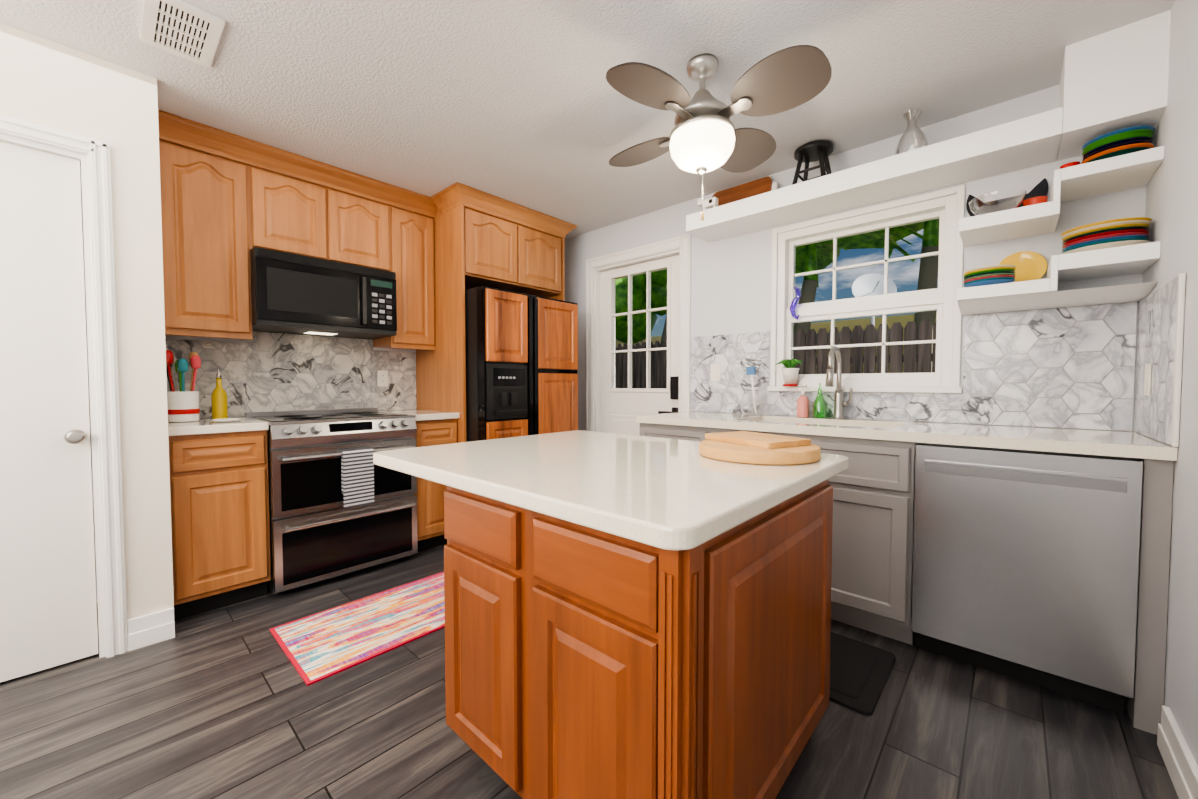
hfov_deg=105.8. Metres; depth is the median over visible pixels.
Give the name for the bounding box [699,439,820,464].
round cutting board
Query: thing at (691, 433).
base cabinet
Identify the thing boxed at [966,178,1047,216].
platter
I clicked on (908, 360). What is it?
fence
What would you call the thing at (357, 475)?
oven towel
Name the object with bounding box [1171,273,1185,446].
backsplash edge
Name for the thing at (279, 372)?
tile backsplash
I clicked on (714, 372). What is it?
electrical outlet plate
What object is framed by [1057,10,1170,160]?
soffit
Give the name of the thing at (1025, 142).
shelf
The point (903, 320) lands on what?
neighbouring house
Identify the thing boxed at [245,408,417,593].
range
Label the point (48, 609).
pantry door
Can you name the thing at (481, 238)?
enclosure
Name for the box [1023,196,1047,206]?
cup
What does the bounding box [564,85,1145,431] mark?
wall
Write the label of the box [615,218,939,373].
trees
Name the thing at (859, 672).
mat
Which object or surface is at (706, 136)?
ceiling fan
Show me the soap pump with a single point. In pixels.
(802, 405)
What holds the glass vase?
on the shelf at (1025, 142)
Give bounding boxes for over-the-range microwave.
[250,247,396,338]
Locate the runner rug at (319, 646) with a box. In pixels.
[270,572,444,685]
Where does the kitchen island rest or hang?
on the floor
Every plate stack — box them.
[963,265,1015,287]
[1060,217,1151,253]
[1081,125,1154,163]
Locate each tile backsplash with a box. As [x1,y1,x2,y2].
[165,331,416,417]
[690,302,1136,430]
[1134,276,1177,444]
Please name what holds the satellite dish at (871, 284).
on the ground
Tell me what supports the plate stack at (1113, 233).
on the shelf at (1137, 169)
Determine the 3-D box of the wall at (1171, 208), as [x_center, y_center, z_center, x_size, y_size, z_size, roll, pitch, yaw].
[0.699,-0.096,0.101,0.140,2.410,4.840,2,3,42]
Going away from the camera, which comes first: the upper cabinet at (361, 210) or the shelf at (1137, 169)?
the shelf at (1137, 169)
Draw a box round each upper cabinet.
[158,114,253,339]
[254,142,333,260]
[330,166,393,271]
[373,186,436,349]
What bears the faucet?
on the countertop at (1129, 444)
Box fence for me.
[615,320,935,387]
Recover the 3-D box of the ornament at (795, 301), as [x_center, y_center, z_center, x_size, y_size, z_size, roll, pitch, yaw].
[1.188,-0.713,2.738,0.071,0.464,0.040,2,3,42]
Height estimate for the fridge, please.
1.752 m
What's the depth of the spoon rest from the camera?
2.32 m
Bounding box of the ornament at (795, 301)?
[789,260,800,319]
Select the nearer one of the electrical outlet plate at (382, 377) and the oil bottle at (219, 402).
the oil bottle at (219, 402)
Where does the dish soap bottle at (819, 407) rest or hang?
on the countertop at (1129, 444)
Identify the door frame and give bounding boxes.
[0,115,127,657]
[586,234,690,431]
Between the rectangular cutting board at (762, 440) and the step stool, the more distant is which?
the step stool
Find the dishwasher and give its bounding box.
[911,442,1142,713]
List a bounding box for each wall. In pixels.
[0,23,173,619]
[80,166,415,599]
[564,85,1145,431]
[1140,0,1197,764]
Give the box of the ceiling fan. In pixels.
[606,45,831,220]
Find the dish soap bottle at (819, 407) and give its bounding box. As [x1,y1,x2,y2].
[812,383,826,417]
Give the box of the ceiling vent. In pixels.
[140,0,224,67]
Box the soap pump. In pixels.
[797,385,808,416]
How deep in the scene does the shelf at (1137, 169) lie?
1.80 m
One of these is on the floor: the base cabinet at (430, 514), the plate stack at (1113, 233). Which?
the base cabinet at (430, 514)
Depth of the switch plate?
1.64 m
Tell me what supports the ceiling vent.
in the ceiling
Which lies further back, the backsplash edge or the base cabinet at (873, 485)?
the base cabinet at (873, 485)
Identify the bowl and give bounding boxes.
[969,189,1026,215]
[1060,161,1080,168]
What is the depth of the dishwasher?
1.61 m
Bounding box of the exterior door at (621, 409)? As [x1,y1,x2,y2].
[600,255,678,435]
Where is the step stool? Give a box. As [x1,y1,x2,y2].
[792,140,833,184]
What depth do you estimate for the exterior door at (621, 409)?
3.64 m
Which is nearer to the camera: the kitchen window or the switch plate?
the switch plate
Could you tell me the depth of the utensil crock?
2.29 m
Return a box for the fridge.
[465,286,577,441]
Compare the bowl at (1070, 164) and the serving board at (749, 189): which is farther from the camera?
the serving board at (749, 189)
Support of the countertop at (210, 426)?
on the base cabinet at (219, 500)
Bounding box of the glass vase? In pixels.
[895,108,928,154]
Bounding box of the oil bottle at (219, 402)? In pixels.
[211,368,227,418]
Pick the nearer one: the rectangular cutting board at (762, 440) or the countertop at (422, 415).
the rectangular cutting board at (762, 440)
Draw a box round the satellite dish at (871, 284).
[852,273,896,325]
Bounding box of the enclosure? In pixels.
[416,182,576,442]
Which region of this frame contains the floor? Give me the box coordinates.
[0,544,1178,798]
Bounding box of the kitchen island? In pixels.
[444,479,832,798]
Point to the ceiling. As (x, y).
(524, 102)
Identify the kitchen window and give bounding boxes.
[767,185,964,392]
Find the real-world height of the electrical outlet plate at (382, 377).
0.116 m
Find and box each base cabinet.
[168,430,270,620]
[413,419,456,551]
[639,423,710,441]
[711,428,916,644]
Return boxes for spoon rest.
[212,418,241,421]
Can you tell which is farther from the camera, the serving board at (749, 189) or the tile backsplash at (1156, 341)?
the serving board at (749, 189)
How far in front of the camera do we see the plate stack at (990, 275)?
1.93 m
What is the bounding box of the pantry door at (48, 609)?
[0,141,97,682]
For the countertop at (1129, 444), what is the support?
on the base cabinet at (873, 485)
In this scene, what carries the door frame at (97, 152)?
attached to the wall at (50, 84)
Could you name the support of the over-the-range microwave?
attached to the upper cabinet at (292, 193)
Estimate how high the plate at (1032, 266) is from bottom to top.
0.165 m
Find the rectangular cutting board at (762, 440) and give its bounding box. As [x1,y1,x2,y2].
[705,431,810,448]
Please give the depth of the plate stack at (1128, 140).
1.69 m
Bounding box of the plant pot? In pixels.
[775,359,801,385]
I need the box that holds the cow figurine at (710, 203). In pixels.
[698,197,717,209]
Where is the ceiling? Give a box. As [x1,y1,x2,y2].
[0,0,1174,238]
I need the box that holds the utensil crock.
[166,350,200,421]
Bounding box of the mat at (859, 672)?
[829,632,894,714]
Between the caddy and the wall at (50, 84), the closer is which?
the wall at (50, 84)
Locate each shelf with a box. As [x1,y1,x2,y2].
[686,107,1062,241]
[957,146,1164,314]
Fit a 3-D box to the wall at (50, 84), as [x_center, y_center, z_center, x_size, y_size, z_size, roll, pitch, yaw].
[-2.830,-0.141,1.439,0.700,2.410,2.062,2,3,42]
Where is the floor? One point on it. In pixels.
(226, 702)
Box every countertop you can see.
[168,416,268,435]
[373,430,848,549]
[378,409,459,420]
[636,411,1177,460]
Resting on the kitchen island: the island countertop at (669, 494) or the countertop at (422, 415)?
the island countertop at (669, 494)
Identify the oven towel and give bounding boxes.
[341,448,373,508]
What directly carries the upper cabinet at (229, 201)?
attached to the wall at (239, 341)
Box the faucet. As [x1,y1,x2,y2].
[825,346,852,418]
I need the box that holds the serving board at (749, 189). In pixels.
[712,176,777,205]
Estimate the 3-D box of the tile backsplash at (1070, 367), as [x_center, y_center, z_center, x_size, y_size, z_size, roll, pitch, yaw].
[1.410,-0.156,2.529,2.058,0.523,0.002,2,3,42]
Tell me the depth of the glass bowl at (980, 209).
1.93 m
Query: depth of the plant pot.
2.69 m
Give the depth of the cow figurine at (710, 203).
2.83 m
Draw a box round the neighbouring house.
[615,312,936,372]
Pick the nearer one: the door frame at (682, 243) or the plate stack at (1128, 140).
the plate stack at (1128, 140)
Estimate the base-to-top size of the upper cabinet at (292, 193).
0.555 m
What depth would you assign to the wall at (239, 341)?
2.51 m
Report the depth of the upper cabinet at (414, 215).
3.14 m
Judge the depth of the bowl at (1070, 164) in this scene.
1.84 m
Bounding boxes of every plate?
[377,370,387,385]
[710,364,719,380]
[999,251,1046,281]
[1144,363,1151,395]
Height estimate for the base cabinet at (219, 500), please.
0.879 m
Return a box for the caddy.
[746,367,763,415]
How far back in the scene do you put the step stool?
2.46 m
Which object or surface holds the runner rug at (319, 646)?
on the floor

